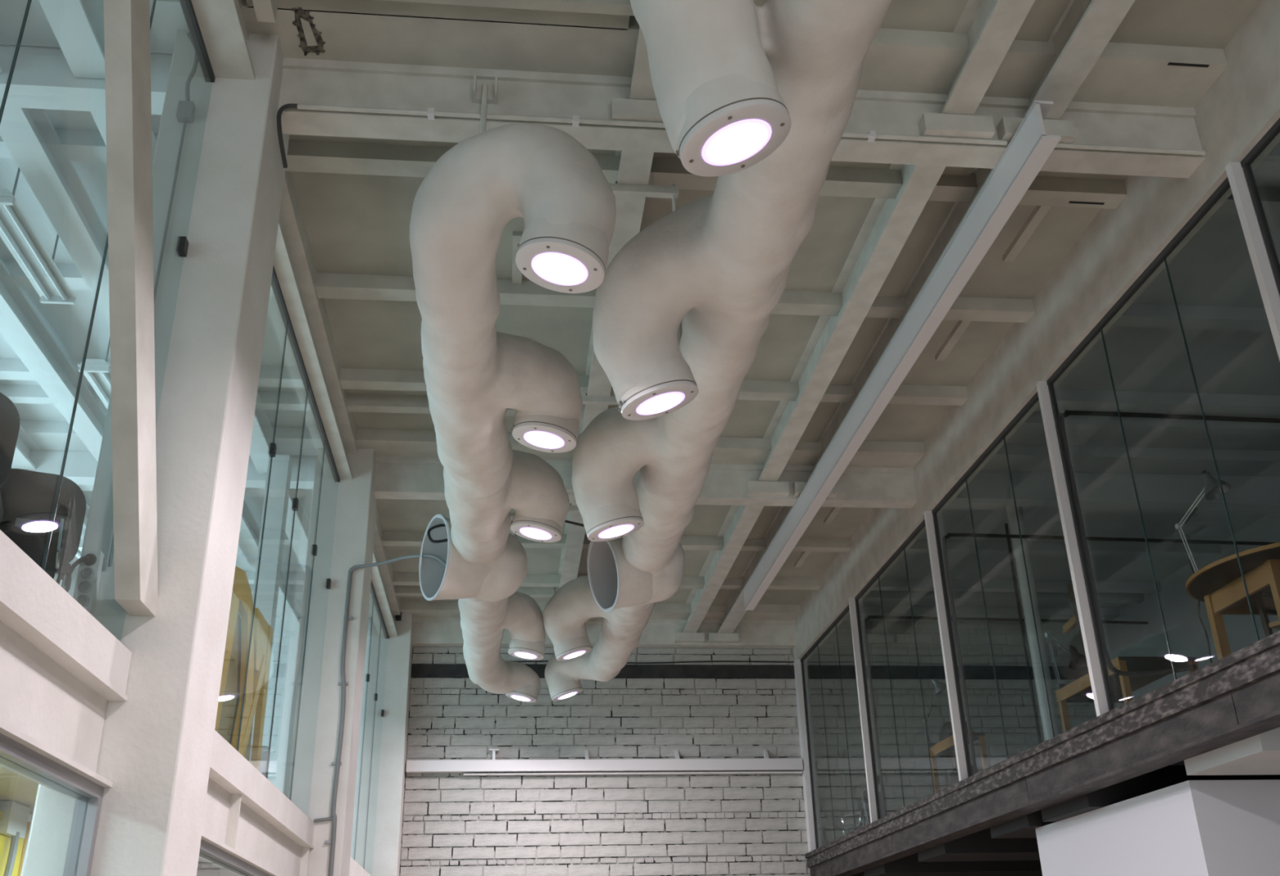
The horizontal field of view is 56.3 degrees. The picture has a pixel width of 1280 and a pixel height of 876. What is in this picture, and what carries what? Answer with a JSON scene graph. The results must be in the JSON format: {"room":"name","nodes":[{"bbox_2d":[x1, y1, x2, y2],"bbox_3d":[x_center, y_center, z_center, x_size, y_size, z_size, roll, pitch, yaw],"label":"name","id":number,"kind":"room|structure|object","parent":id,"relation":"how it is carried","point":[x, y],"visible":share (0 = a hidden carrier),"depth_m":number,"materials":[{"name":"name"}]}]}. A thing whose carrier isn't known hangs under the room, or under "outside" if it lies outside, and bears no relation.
{"room":"office atrium","nodes":[
{"label":"office atrium","id":0,"kind":"room"},
{"bbox_2d":[20,813,32,875],"bbox_3d":[-3.776,2.785,5.252,0.160,2.745,10.600,1,-25,-6],"label":"wall","id":1,"kind":"structure","parent":0,"point":[30,816],"depth_m":7.72,"materials":[{"name":"white paint"}]},
{"bbox_2d":[0,800,30,875],"bbox_3d":[-3.812,3.369,6.862,0.112,2.445,0.300,1,-25,-6],"label":"conduit","id":2,"kind":"object","parent":1,"relation":"attached to","point":[15,815],"visible":0.99,"depth_m":7.25,"materials":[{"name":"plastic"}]},
{"bbox_2d":[0,811,30,875],"bbox_3d":[-3.835,2.888,6.818,0.035,1.480,1.120,1,-25,-6],"label":"board","id":3,"kind":"object","parent":1,"relation":"attached to","point":[5,841],"visible":0.43,"depth_m":7.41,"materials":[{"name":"yellow"}]},
{"bbox_2d":[0,768,238,875],"bbox_3d":[-4.798,2.141,7.377,4.100,0.250,20.100,1,-25,-6],"label":"floor","id":4,"kind":"structure","parent":0,"point":[15,787],"depth_m":7.07,"materials":[{"name":"concrete"}]},
{"bbox_2d":[0,392,19,524],"bbox_3d":[-2.810,0.264,4.784,0.470,0.881,0.511,12,-28,-27],"label":"padded chair","id":5,"kind":"object","parent":4,"relation":"on","point":[9,414],"visible":1,"depth_m":4.79,"materials":[{"name":"fabric"}]},
{"bbox_2d":[0,468,86,591],"bbox_3d":[-2.914,0.643,5.594,0.470,0.881,0.511,11,-28,-26],"label":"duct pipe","id":6,"kind":"object","parent":4,"relation":"on","point":[28,496],"visible":0.69,"depth_m":5.54,"materials":[{"name":"grey metal"}]},
{"bbox_2d":[0,529,132,787],"bbox_3d":[-2.175,0.076,2.850,0.275,0.607,5.655,1,-25,-6],"label":"beam","id":7,"kind":"structure","parent":4,"relation":"attached to","point":[60,668],"depth_m":4.68,"materials":[{"name":"white paint"}]},
{"bbox_2d":[0,0,188,638],"bbox_3d":[-2.173,-1.675,3.838,0.042,3.410,5.360,1,-25,-6],"label":"window","id":8,"kind":"structure","parent":7,"relation":"on","point":[182,243],"depth_m":4.86,"materials":[{"name":"clear glass"}]},
{"bbox_2d":[199,729,314,875],"bbox_3d":[-2.817,2.660,8.380,0.275,0.607,5.380,1,-25,-6],"label":"beam","id":9,"kind":"structure","parent":4,"relation":"attached to","point":[246,816],"depth_m":8.43,"materials":[{"name":"white paint"}]},
{"bbox_2d":[223,321,331,818],"bbox_3d":[-2.799,0.845,9.231,0.042,3.410,5.390,1,-25,-6],"label":"window","id":10,"kind":"structure","parent":9,"relation":"on","point":[272,451],"depth_m":9.46,"materials":[{"name":"clear glass"}]},
{"bbox_2d":[248,745,271,778],"bbox_3d":[-3.427,3.011,10.404,0.340,0.661,0.300,1,-25,-6],"label":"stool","id":11,"kind":"object","parent":4,"relation":"on","point":[264,750],"visible":0.16,"depth_m":10.50,"materials":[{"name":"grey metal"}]},
{"bbox_2d":[250,454,292,745],"bbox_3d":[-3.602,1.844,11.373,0.200,3.600,0.200,1,-25,-6],"label":"post","id":12,"kind":"object","parent":4,"relation":"on","point":[268,580],"visible":0.29,"depth_m":11.68,"materials":[{"name":"white paint"}]},
{"bbox_2d":[348,856,371,875],"bbox_3d":[-3.444,5.187,13.786,0.275,0.607,5.380,1,-25,-6],"label":"beam","id":13,"kind":"structure","parent":4,"relation":"attached to","point":[355,868],"depth_m":14.12,"materials":[{"name":"white paint"}]},
{"bbox_2d":[354,594,384,875],"bbox_3d":[-3.427,3.372,14.636,0.042,3.410,5.390,1,-25,-6],"label":"window","id":14,"kind":"structure","parent":13,"relation":"on","point":[367,676],"depth_m":15.60,"materials":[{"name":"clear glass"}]},
{"bbox_2d":[0,0,377,638],"bbox_3d":[-4.859,-1.481,9.063,4.160,0.620,20.100,1,-25,-6],"label":"ceiling","id":15,"kind":"structure","parent":0,"point":[42,77],"depth_m":10.11,"materials":[{"name":"white paint"}]},
{"bbox_2d":[11,424,39,469],"bbox_3d":[-6.028,-1.004,9.742,0.220,0.240,5.770,1,-25,-6],"label":"joist","id":16,"kind":"object","parent":15,"relation":"attached to","point":[24,444],"visible":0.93,"depth_m":12.15,"materials":[{"name":"white paint"}]},
{"bbox_2d":[0,167,76,304],"bbox_3d":[-4.321,-1.558,8.551,0.260,0.615,1.300,1,-25,-6],"label":"fluorescent light","id":17,"kind":"object","parent":15,"relation":"hanging from","point":[17,233],"visible":0.88,"depth_m":8.45,"materials":[{"name":"white metal"}]},
{"bbox_2d":[0,258,106,461],"bbox_3d":[-5.133,-0.982,9.836,0.220,0.240,5.770,1,-25,-6],"label":"joist","id":18,"kind":"object","parent":15,"relation":"attached to","point":[21,326],"visible":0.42,"depth_m":10.43,"materials":[{"name":"white paint"}]},
{"bbox_2d":[0,106,109,322],"bbox_3d":[-4.219,-0.961,9.932,0.220,0.240,5.770,1,-25,-6],"label":"joist","id":19,"kind":"object","parent":15,"relation":"attached to","point":[29,135],"depth_m":8.23,"materials":[{"name":"white paint"}]},
{"bbox_2d":[38,0,105,78],"bbox_3d":[-2.965,-3.473,4.592,0.220,0.240,5.770,1,-25,-6],"label":"joist","id":20,"kind":"object","parent":15,"relation":"attached to","point":[77,26],"visible":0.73,"depth_m":6.88,"materials":[{"name":"white paint"}]},
{"bbox_2d":[77,336,111,408],"bbox_3d":[-4.627,-0.570,10.662,0.260,0.615,1.300,1,-25,-6],"label":"fluorescent light","id":21,"kind":"object","parent":15,"relation":"hanging from","point":[97,372],"visible":0.4,"depth_m":10.13,"materials":[{"name":"white metal"}]},
{"bbox_2d":[89,111,281,474],"bbox_3d":[-3.592,-0.946,9.998,0.220,0.240,5.770,1,-25,-6],"label":"joist","id":22,"kind":"object","parent":15,"relation":"attached to","point":[262,431],"visible":0.12,"depth_m":11.83,"materials":[{"name":"white paint"}]},
{"bbox_2d":[238,497,301,631],"bbox_3d":[-4.846,1.566,15.338,0.220,0.240,5.770,1,-25,-6],"label":"joist","id":23,"kind":"object","parent":15,"relation":"attached to","point":[249,535],"visible":0.31,"depth_m":15.01,"materials":[{"name":"white paint"}]},
{"bbox_2d":[284,488,309,572],"bbox_3d":[-4.220,1.581,15.403,0.220,0.240,5.770,1,-25,-6],"label":"joist","id":24,"kind":"object","parent":15,"relation":"attached to","point":[301,523],"visible":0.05,"depth_m":14.20,"materials":[{"name":"white paint"}]},
{"bbox_2d":[214,565,273,771],"bbox_3d":[-3.049,1.802,8.938,0.092,1.600,2.460,1,-25,-6],"label":"curtain","id":25,"kind":"object","parent":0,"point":[237,645],"visible":0.51,"depth_m":9.27,"materials":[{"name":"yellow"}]},
{"bbox_2d":[262,637,369,859],"bbox_3d":[-5.864,5.816,16.691,4.100,6.980,0.200,1,-25,-6],"label":"wall","id":26,"kind":"structure","parent":0,"point":[280,731],"depth_m":17.50,"materials":[{"name":"white paint"}]},
{"bbox_2d":[242,0,1260,620],"bbox_3d":[0.731,-2.707,7.011,6.450,0.380,26.600,1,-25,-6],"label":"ceiling","id":27,"kind":"structure","parent":0,"point":[356,196],"depth_m":9.31,"materials":[{"name":"beige paint"}]},
{"bbox_2d":[179,0,255,82],"bbox_3d":[-2.103,-3.493,4.530,0.280,0.515,5.660,1,-25,-6],"label":"beam","id":28,"kind":"structure","parent":27,"relation":"attached to","point":[219,31],"depth_m":6.70,"materials":[{"name":"white paint"}]},
{"bbox_2d":[252,0,278,22],"bbox_3d":[-1.914,-3.384,4.911,0.100,0.160,4.400,1,-25,-6],"label":"trim","id":29,"kind":"structure","parent":27,"relation":"attached to","point":[265,11],"depth_m":6.79,"materials":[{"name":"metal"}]},
{"bbox_2d":[292,7,325,55],"bbox_3d":[-1.977,-2.420,7.139,0.175,0.020,0.400,1,-25,-6],"label":"hole","id":30,"kind":"object","parent":27,"relation":"attached to","point":[311,40],"depth_m":7.14,"materials":[{"name":"paint"}]},
{"bbox_2d":[271,170,357,482],"bbox_3d":[-2.779,-0.910,10.053,0.210,0.515,5.390,1,-25,-6],"label":"beam","id":31,"kind":"structure","parent":27,"relation":"attached to","point":[294,275],"depth_m":9.95,"materials":[{"name":"beige metal"}]},
{"bbox_2d":[370,507,400,638],"bbox_3d":[-3.407,1.617,15.459,0.210,0.515,5.390,1,-25,-6],"label":"beam","id":32,"kind":"structure","parent":27,"relation":"attached to","point":[387,604],"depth_m":16.15,"materials":[{"name":"beige metal"}]},
{"bbox_2d":[555,502,585,591],"bbox_3d":[-0.925,1.600,15.771,0.210,0.375,5.760,1,-25,-6],"label":"joist","id":33,"kind":"object","parent":27,"relation":"attached to","point":[570,559],"depth_m":14.96,"materials":[{"name":"beige metal"}]},
{"bbox_2d":[411,617,795,648],"bbox_3d":[-0.507,2.944,18.466,5.953,0.520,0.320,1,-25,-6],"label":"crossbeam","id":34,"kind":"object","parent":27,"relation":"attached to","point":[426,631],"visible":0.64,"depth_m":18.46,"materials":[{"name":"beige metal"}]},
{"bbox_2d":[577,150,653,434],"bbox_3d":[-0.298,-0.924,10.370,0.210,0.375,5.770,1,-25,-6],"label":"joist","id":35,"kind":"object","parent":27,"relation":"attached to","point":[635,166],"depth_m":8.61,"materials":[{"name":"beige metal"}]},
{"bbox_2d":[581,393,618,404],"bbox_3d":[-0.300,0.118,10.876,0.480,1.160,0.060,1,-25,-6],"label":"bracket","id":36,"kind":"object","parent":35,"relation":"hanging from","point":[598,400],"visible":0.46,"depth_m":11.06,"materials":[{"name":"beige metal"}]},
{"bbox_2d":[608,181,681,346],"bbox_3d":[0.037,-1.138,7.951,0.480,1.360,0.060,1,-25,-6],"label":"bracket","id":37,"kind":"object","parent":35,"relation":"hanging from","point":[619,189],"visible":0.67,"depth_m":8.19,"materials":[{"name":"beige metal"}]},
{"bbox_2d":[543,0,892,701],"bbox_3d":[-0.054,0.729,10.190,1.282,1.611,13.508,1,-25,-6],"label":"sculpture","id":38,"kind":"object","parent":37,"relation":"hanging from","point":[758,100],"visible":1,"depth_m":6.12,"materials":[{"name":"paint"}]},
{"bbox_2d":[629,26,656,100],"bbox_3d":[0.330,-3.451,4.965,0.210,0.375,5.770,1,-25,-6],"label":"joist","id":39,"kind":"object","parent":27,"relation":"attached to","point":[642,86],"depth_m":7.23,"materials":[{"name":"beige metal"}]},
{"bbox_2d":[373,456,916,508],"bbox_3d":[0.120,0.417,13.061,5.953,0.520,0.320,1,-25,-6],"label":"crossbeam","id":40,"kind":"object","parent":27,"relation":"attached to","point":[395,477],"visible":0.5,"depth_m":13.07,"materials":[{"name":"beige metal"}]},
{"bbox_2d":[682,505,764,632],"bbox_3d":[1.056,1.649,15.984,0.205,0.375,5.770,1,-25,-6],"label":"joist","id":41,"kind":"object","parent":27,"relation":"attached to","point":[740,520],"depth_m":15.64,"materials":[{"name":"beige metal"}]},
{"bbox_2d":[277,57,1204,177],"bbox_3d":[0.748,-2.110,7.655,5.953,0.520,0.320,1,-25,-6],"label":"crossbeam","id":42,"kind":"object","parent":27,"relation":"attached to","point":[304,81],"visible":0.63,"depth_m":7.51,"materials":[{"name":"beige metal"}]},
{"bbox_2d":[472,74,497,133],"bbox_3d":[-0.935,-1.544,7.073,0.145,1.440,0.120,1,-25,-6],"label":"bracket","id":43,"kind":"object","parent":42,"relation":"hanging from","point":[484,94],"visible":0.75,"depth_m":7.31,"materials":[{"name":"beige metal"}]},
{"bbox_2d":[408,123,616,702],"bbox_3d":[-1.401,1.074,11.134,1.416,1.242,11.982,1,-25,-6],"label":"sculpture","id":44,"kind":"object","parent":43,"relation":"hanging from","point":[541,175],"visible":1,"depth_m":7.42,"materials":[{"name":"fabric"}]},
{"bbox_2d":[276,103,1205,168],"bbox_3d":[0.749,-1.760,7.492,5.869,0.332,0.248,1,-25,-6],"label":"ceiling pipe","id":45,"kind":"object","parent":42,"relation":"attached to","point":[430,113],"visible":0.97,"depth_m":7.36,"materials":[{"name":"beige metal"}]},
{"bbox_2d":[743,100,1061,610],"bbox_3d":[1.949,0.120,11.558,0.115,0.280,9.680,1,-25,-6],"label":"ceiling beam","id":46,"kind":"structure","parent":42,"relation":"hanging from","point":[1029,148],"depth_m":9.18,"materials":[{"name":"white metal"}]},
{"bbox_2d":[717,506,793,632],"bbox_3d":[1.610,1.663,16.042,0.230,0.375,5.770,1,-25,-6],"label":"joist","id":47,"kind":"object","parent":27,"relation":"attached to","point":[735,602],"depth_m":16.86,"materials":[{"name":"white paint"}]},
{"bbox_2d":[757,164,946,481],"bbox_3d":[1.683,-0.877,10.578,0.205,0.375,5.770,1,-25,-6],"label":"joist","id":48,"kind":"object","parent":27,"relation":"attached to","point":[888,224],"depth_m":9.86,"materials":[{"name":"beige metal"}]},
{"bbox_2d":[711,0,1070,605],"bbox_3d":[1.904,-0.822,11.072,0.460,0.030,16.860,1,-25,-6],"label":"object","id":49,"kind":"structure","parent":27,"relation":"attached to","point":[1043,16],"depth_m":10.03,"materials":[{"name":"white paint"}]},
{"bbox_2d":[806,168,993,481],"bbox_3d":[2.237,-0.864,10.637,0.230,0.375,5.770,1,-25,-6],"label":"joist","id":50,"kind":"object","parent":27,"relation":"attached to","point":[959,211],"depth_m":10.05,"materials":[{"name":"beige metal"}]},
{"bbox_2d":[940,0,1035,115],"bbox_3d":[2.311,-3.404,5.173,0.205,0.375,5.770,1,-25,-6],"label":"joist","id":51,"kind":"object","parent":27,"relation":"attached to","point":[991,27],"depth_m":7.21,"materials":[{"name":"white concrete"}]},
{"bbox_2d":[1022,0,1135,119],"bbox_3d":[2.865,-3.391,5.231,0.230,0.375,5.770,1,-25,-6],"label":"joist","id":52,"kind":"object","parent":27,"relation":"attached to","point":[1084,29],"depth_m":7.20,"materials":[{"name":"white concrete"}]},
{"bbox_2d":[399,621,1116,875],"bbox_3d":[2.102,6.059,17.645,11.250,6.980,0.342,1,-25,-6],"label":"wall","id":53,"kind":"structure","parent":0,"point":[454,824],"depth_m":17.89,"materials":[{"name":"brick"}]},
{"bbox_2d":[410,663,795,678],"bbox_3d":[-0.492,3.583,18.336,5.940,0.200,0.060,1,-25,-6],"label":"beam","id":54,"kind":"structure","parent":53,"relation":"attached to","point":[418,670],"depth_m":18.41,"materials":[{"name":"metal"}]},
{"bbox_2d":[405,748,803,775],"bbox_3d":[-0.480,4.780,17.667,5.840,0.365,0.160,1,-25,-6],"label":"beam","id":55,"kind":"structure","parent":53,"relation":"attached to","point":[766,765],"depth_m":17.57,"materials":[{"name":"white metal"}]},
{"bbox_2d":[510,660,794,663],"bbox_3d":[0.125,3.453,18.424,4.660,0.050,0.022,1,-25,-6],"label":"cable","id":56,"kind":"object","parent":53,"relation":"attached to","point":[528,660],"visible":0.65,"depth_m":18.48,"materials":[{"name":"black rubber"}]},
{"bbox_2d":[807,665,1088,679],"bbox_3d":[5.086,3.715,18.922,4.960,0.200,0.060,1,-25,-6],"label":"beam","id":57,"kind":"structure","parent":53,"relation":"attached to","point":[833,672],"depth_m":18.84,"materials":[{"name":"metal"}]},
{"bbox_2d":[793,0,1279,662],"bbox_3d":[3.444,-0.631,10.729,0.180,0.735,18.080,1,-25,-6],"label":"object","id":58,"kind":"structure","parent":53,"relation":"attached to","point":[1242,104],"depth_m":9.53,"materials":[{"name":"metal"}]},
{"bbox_2d":[843,802,886,835],"bbox_3d":[3.184,5.387,16.871,0.485,0.402,0.491,9,-27,-20],"label":"chair","id":59,"kind":"object","parent":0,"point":[860,824],"visible":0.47,"depth_m":16.71,"materials":[{"name":"grey metal"}]},
{"bbox_2d":[843,141,1279,622],"bbox_3d":[6.108,-1.198,10.204,4.980,0.670,20.100,1,-25,-6],"label":"ceiling","id":60,"kind":"structure","parent":0,"point":[1235,361],"depth_m":13.32,"materials":[{"name":"white paint"}]},
{"bbox_2d":[1035,779,1279,875],"bbox_3d":[6.137,4.293,9.167,4.880,2.858,2.650,1,-25,-6],"label":"wall box","id":61,"kind":"object","parent":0,"point":[1223,827],"visible":1,"depth_m":8.44,"materials":[{"name":"grey paint"}]},
{"bbox_2d":[1171,760,1184,764],"bbox_3d":[6.229,2.033,8.708,5.100,0.205,20.100,1,-25,-6],"label":"floor","id":62,"kind":"structure","parent":0,"point":[1182,762],"depth_m":9.64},
{"bbox_2d":[862,813,883,826],"bbox_3d":[3.188,5.532,16.804,0.485,0.402,0.491,10,-27,-24],"label":"chair","id":63,"kind":"object","parent":62,"relation":"on","point":[864,819],"visible":0.12,"depth_m":16.62,"materials":[{"name":"grey metal"}]},
{"bbox_2d":[863,853,1042,875],"bbox_3d":[5.411,5.386,15.259,5.000,0.320,0.900,1,-25,-6],"label":"joist","id":64,"kind":"object","parent":62,"relation":"attached to","point":[909,865],"visible":0.08,"depth_m":14.68,"materials":[{"name":"black"}]},
{"bbox_2d":[928,733,989,792],"bbox_3d":[3.667,3.866,13.697,0.345,0.780,0.930,1,-25,-6],"label":"wooden desk","id":65,"kind":"object","parent":62,"relation":"on","point":[945,748],"visible":0.37,"depth_m":13.93,"materials":[{"name":"brown wood"}]},
{"bbox_2d":[922,676,946,747],"bbox_3d":[3.535,3.254,14.203,0.196,0.763,0.557,1,-25,-6],"label":"desk lamp","id":66,"kind":"object","parent":65,"relation":"on","point":[940,686],"visible":0.94,"depth_m":14.20,"materials":[{"name":"grey metal"}]},
{"bbox_2d":[938,720,972,741],"bbox_3d":[3.667,3.407,13.919,0.340,0.264,0.633,1,-25,-6],"label":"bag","id":67,"kind":"object","parent":65,"relation":"on","point":[946,730],"visible":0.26,"depth_m":13.81,"materials":[{"name":"black fabric"}]},
{"bbox_2d":[917,827,1039,862],"bbox_3d":[5.641,4.460,13.277,5.000,0.320,0.900,1,-25,-6],"label":"joist","id":68,"kind":"object","parent":62,"relation":"attached to","point":[979,846],"visible":0.22,"depth_m":12.67,"materials":[{"name":"black"}]},
{"bbox_2d":[863,615,1148,817],"bbox_3d":[4.946,3.617,15.477,3.962,2.683,0.040,1,-25,-6],"label":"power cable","id":69,"kind":"object","parent":62,"relation":"on","point":[868,617],"visible":0.9,"depth_m":15.81,"materials":[{"name":"black rubber"}]},
{"bbox_2d":[990,809,1054,838],"bbox_3d":[5.871,3.533,11.295,5.000,0.320,0.900,1,-25,-6],"label":"joist","id":70,"kind":"object","parent":62,"relation":"attached to","point":[1024,826],"visible":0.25,"depth_m":10.90,"materials":[{"name":"black"}]},
{"bbox_2d":[1004,523,1042,743],"bbox_3d":[4.416,2.484,13.648,0.042,3.210,0.036,1,-25,-6],"label":"cable","id":71,"kind":"object","parent":62,"relation":"on","point":[1024,645],"visible":0.69,"depth_m":13.72,"materials":[{"name":"black rubber"}]},
{"bbox_2d":[1005,506,1060,741],"bbox_3d":[4.541,2.361,13.686,0.180,3.460,0.180,1,-25,-6],"label":"column","id":72,"kind":"structure","parent":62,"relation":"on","point":[1011,514],"depth_m":13.71,"materials":[{"name":"white"}]},
{"bbox_2d":[804,631,1279,875],"bbox_3d":[3.423,2.687,9.708,0.240,0.430,17.040,1,-25,-6],"label":"beam","id":73,"kind":"structure","parent":62,"relation":"attached to","point":[1235,697],"depth_m":9.01,"materials":[{"name":"metal"}]},
{"bbox_2d":[793,604,855,852],"bbox_3d":[2.665,4.108,16.603,0.120,2.875,3.320,1,-25,-6],"label":"window","id":74,"kind":"structure","parent":73,"relation":"on","point":[846,610],"depth_m":17.78,"materials":[{"name":"grey metal"}]},
{"bbox_2d":[848,519,934,822],"bbox_3d":[3.000,2.759,13.718,0.120,2.875,3.155,1,-25,-6],"label":"window","id":75,"kind":"structure","parent":73,"relation":"on","point":[922,524],"depth_m":14.86,"materials":[{"name":"grey metal"}]},
{"bbox_2d":[924,391,1054,781],"bbox_3d":[3.320,1.468,10.957,0.120,2.875,3.045,1,-25,-6],"label":"window","id":76,"kind":"structure","parent":73,"relation":"on","point":[1034,399],"depth_m":12.03,"materials":[{"name":"grey metal"}]},
{"bbox_2d":[1035,161,1279,716],"bbox_3d":[3.634,0.207,8.258,0.120,2.875,3.015,1,-25,-6],"label":"window","id":77,"kind":"structure","parent":73,"relation":"on","point":[1224,186],"depth_m":9.06,"materials":[{"name":"grey metal"}]},
{"bbox_2d":[1059,410,1279,676],"bbox_3d":[5.622,0.767,9.684,3.962,2.425,0.729,1,-25,-6],"label":"power cable","id":78,"kind":"object","parent":77,"relation":"attached to","point":[1063,415],"visible":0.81,"depth_m":10.07,"materials":[{"name":"black rubber"}]},
{"bbox_2d":[1240,117,1279,293],"bbox_3d":[3.976,-1.061,5.569,0.040,2.855,3.010,1,-25,-6],"label":"window","id":79,"kind":"structure","parent":73,"relation":"on","point":[1273,132],"depth_m":7.29,"materials":[{"name":"grey metal"}]},
{"bbox_2d":[942,533,1277,774],"bbox_3d":[5.274,2.299,12.657,3.962,2.683,0.040,1,-25,-6],"label":"power cable","id":80,"kind":"object","parent":62,"relation":"on","point":[948,535],"visible":0.91,"depth_m":13.02,"materials":[{"name":"black rubber"}]},
{"bbox_2d":[1055,656,1198,732],"bbox_3d":[4.280,2.401,10.446,0.695,0.670,1.250,1,-25,-6],"label":"wooden desk","id":81,"kind":"object","parent":62,"relation":"on","point":[1079,691],"visible":0.64,"depth_m":10.54,"materials":[{"name":"brown wood"}]},
{"bbox_2d":[1044,632,1087,689],"bbox_3d":[3.954,1.999,11.003,0.202,0.543,0.490,1,-25,-6],"label":"desk lamp","id":82,"kind":"object","parent":81,"relation":"on","point":[1077,660],"visible":0.97,"depth_m":10.92,"materials":[{"name":"grey metal"}]},
{"bbox_2d":[1062,580,1085,655],"bbox_3d":[4.121,1.828,11.176,0.075,1.019,0.633,1,-25,-6],"label":"monitor","id":83,"kind":"object","parent":81,"relation":"on","point":[1071,624],"visible":0.29,"depth_m":11.29,"materials":[{"name":"grey plastic"}]},
{"bbox_2d":[1040,764,1279,822],"bbox_3d":[5.997,3.028,10.214,5.000,0.320,0.900,1,-25,-6],"label":"joist","id":84,"kind":"object","parent":62,"relation":"attached to","point":[1171,775],"visible":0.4,"depth_m":9.64,"materials":[{"name":"black"}]},
{"bbox_2d":[1183,727,1279,775],"bbox_3d":[6.248,2.017,8.052,5.000,0.320,0.900,1,-25,-6],"label":"joist","id":85,"kind":"object","parent":62,"relation":"attached to","point":[1258,754],"visible":0.4,"depth_m":7.72,"materials":[{"name":"white paint"}]},
{"bbox_2d":[1186,542,1279,659],"bbox_3d":[4.600,1.256,8.105,1.524,0.761,1.524,1,-25,-6],"label":"round table","id":86,"kind":"object","parent":62,"relation":"on","point":[1220,584],"visible":0.97,"depth_m":8.26,"materials":[{"name":"brown wood"}]},
{"bbox_2d":[1174,470,1231,573],"bbox_3d":[4.140,0.675,8.703,0.194,0.799,0.621,1,-25,-6],"label":"desk lamp","id":87,"kind":"object","parent":86,"relation":"on","point":[1211,490],"visible":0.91,"depth_m":8.68,"materials":[{"name":"grey metal"}]},
{"bbox_2d":[1253,590,1279,636],"bbox_3d":[4.618,1.286,8.290,0.400,0.862,0.461,13,-29,-28],"label":"wooden chair","id":88,"kind":"object","parent":62,"relation":"on","point":[1263,611],"visible":0.46,"depth_m":8.40,"materials":[{"name":"brown wood"}]},
{"bbox_2d":[1102,512,1279,706],"bbox_3d":[8.749,1.947,9.152,0.200,6.980,20.300,1,-25,-6],"label":"wall","id":89,"kind":"structure","parent":0,"point":[1186,635],"depth_m":17.22,"materials":[{"name":"white paint"}]},
{"bbox_3d":[1.295,3.732,4.067,16.000,0.200,26.600,1,-25,-6],"label":"floor","id":90,"kind":"structure","parent":0,"visible":0},
{"bbox_2d":[22,29,289,875],"bbox_3d":[-2.414,0.712,6.008,0.587,7.080,0.610,1,-25,-6],"label":"column","id":91,"kind":"structure","parent":90,"relation":"on","point":[211,303],"depth_m":6.05,"materials":[{"name":"white paint"}]},
{"bbox_2d":[64,551,104,613],"bbox_3d":[-2.608,0.740,5.558,0.100,0.461,0.166,-10,-26,17],"label":"power strip","id":92,"kind":"object","parent":91,"relation":"attached to","point":[86,589],"visible":0.87,"depth_m":5.60,"materials":[{"name":"grey plastic"}]},
{"bbox_2d":[103,0,158,616],"bbox_3d":[-2.252,-1.109,5.266,0.110,3.230,2.305,1,-25,-6],"label":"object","id":93,"kind":"structure","parent":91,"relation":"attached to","point":[127,63],"depth_m":5.27,"materials":[{"name":"beige metal"}]},
{"bbox_2d":[107,32,198,566],"bbox_3d":[-2.544,-0.855,6.271,0.087,3.148,0.210,5,-26,-13],"label":"conduit","id":94,"kind":"object","parent":91,"relation":"attached to","point":[185,113],"visible":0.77,"depth_m":6.77,"materials":[{"name":"grey metal"}]},
{"bbox_2d":[282,447,377,875],"bbox_3d":[-3.042,3.238,11.414,0.587,7.080,0.610,1,-25,-6],"label":"column","id":95,"kind":"structure","parent":90,"relation":"on","point":[346,522],"depth_m":11.64,"materials":[{"name":"white paint"}]},
{"bbox_2d":[313,553,446,875],"bbox_3d":[-2.285,3.562,10.576,1.516,5.353,0.172,-14,-28,25],"label":"conduit","id":96,"kind":"object","parent":95,"relation":"attached to","point":[333,817],"visible":0.89,"depth_m":11.38,"materials":[{"name":"grey metal"}]},
{"bbox_2d":[355,613,413,875],"bbox_3d":[-3.663,5.740,16.765,0.587,7.080,0.490,1,-25,-6],"label":"column","id":97,"kind":"structure","parent":90,"relation":"on","point":[386,797],"depth_m":17.10,"materials":[{"name":"white paint"}]},
{"bbox_3d":[-2.083,2.227,1.856,0.150,0.820,5.655,1,-25,-6],"label":"wall","id":98,"kind":"structure","parent":0,"visible":0},
{"bbox_2d":[0,733,103,875],"bbox_3d":[-2.151,1.314,2.829,0.095,1.658,4.655,1,-25,-6],"label":"window","id":99,"kind":"structure","parent":98,"relation":"in","point":[88,794],"depth_m":5.08,"materials":[{"name":"grey metal"}]},
{"bbox_3d":[-2.673,4.601,6.935,0.150,0.820,6.380,1,-25,-6],"label":"wall","id":100,"kind":"structure","parent":0,"visible":0},
{"bbox_2d":[199,838,271,875],"bbox_3d":[-2.741,3.688,7.908,0.095,1.658,5.380,1,-25,-6],"label":"window","id":101,"kind":"structure","parent":100,"relation":"in","point":[209,851],"depth_m":7.75,"materials":[{"name":"grey metal"}]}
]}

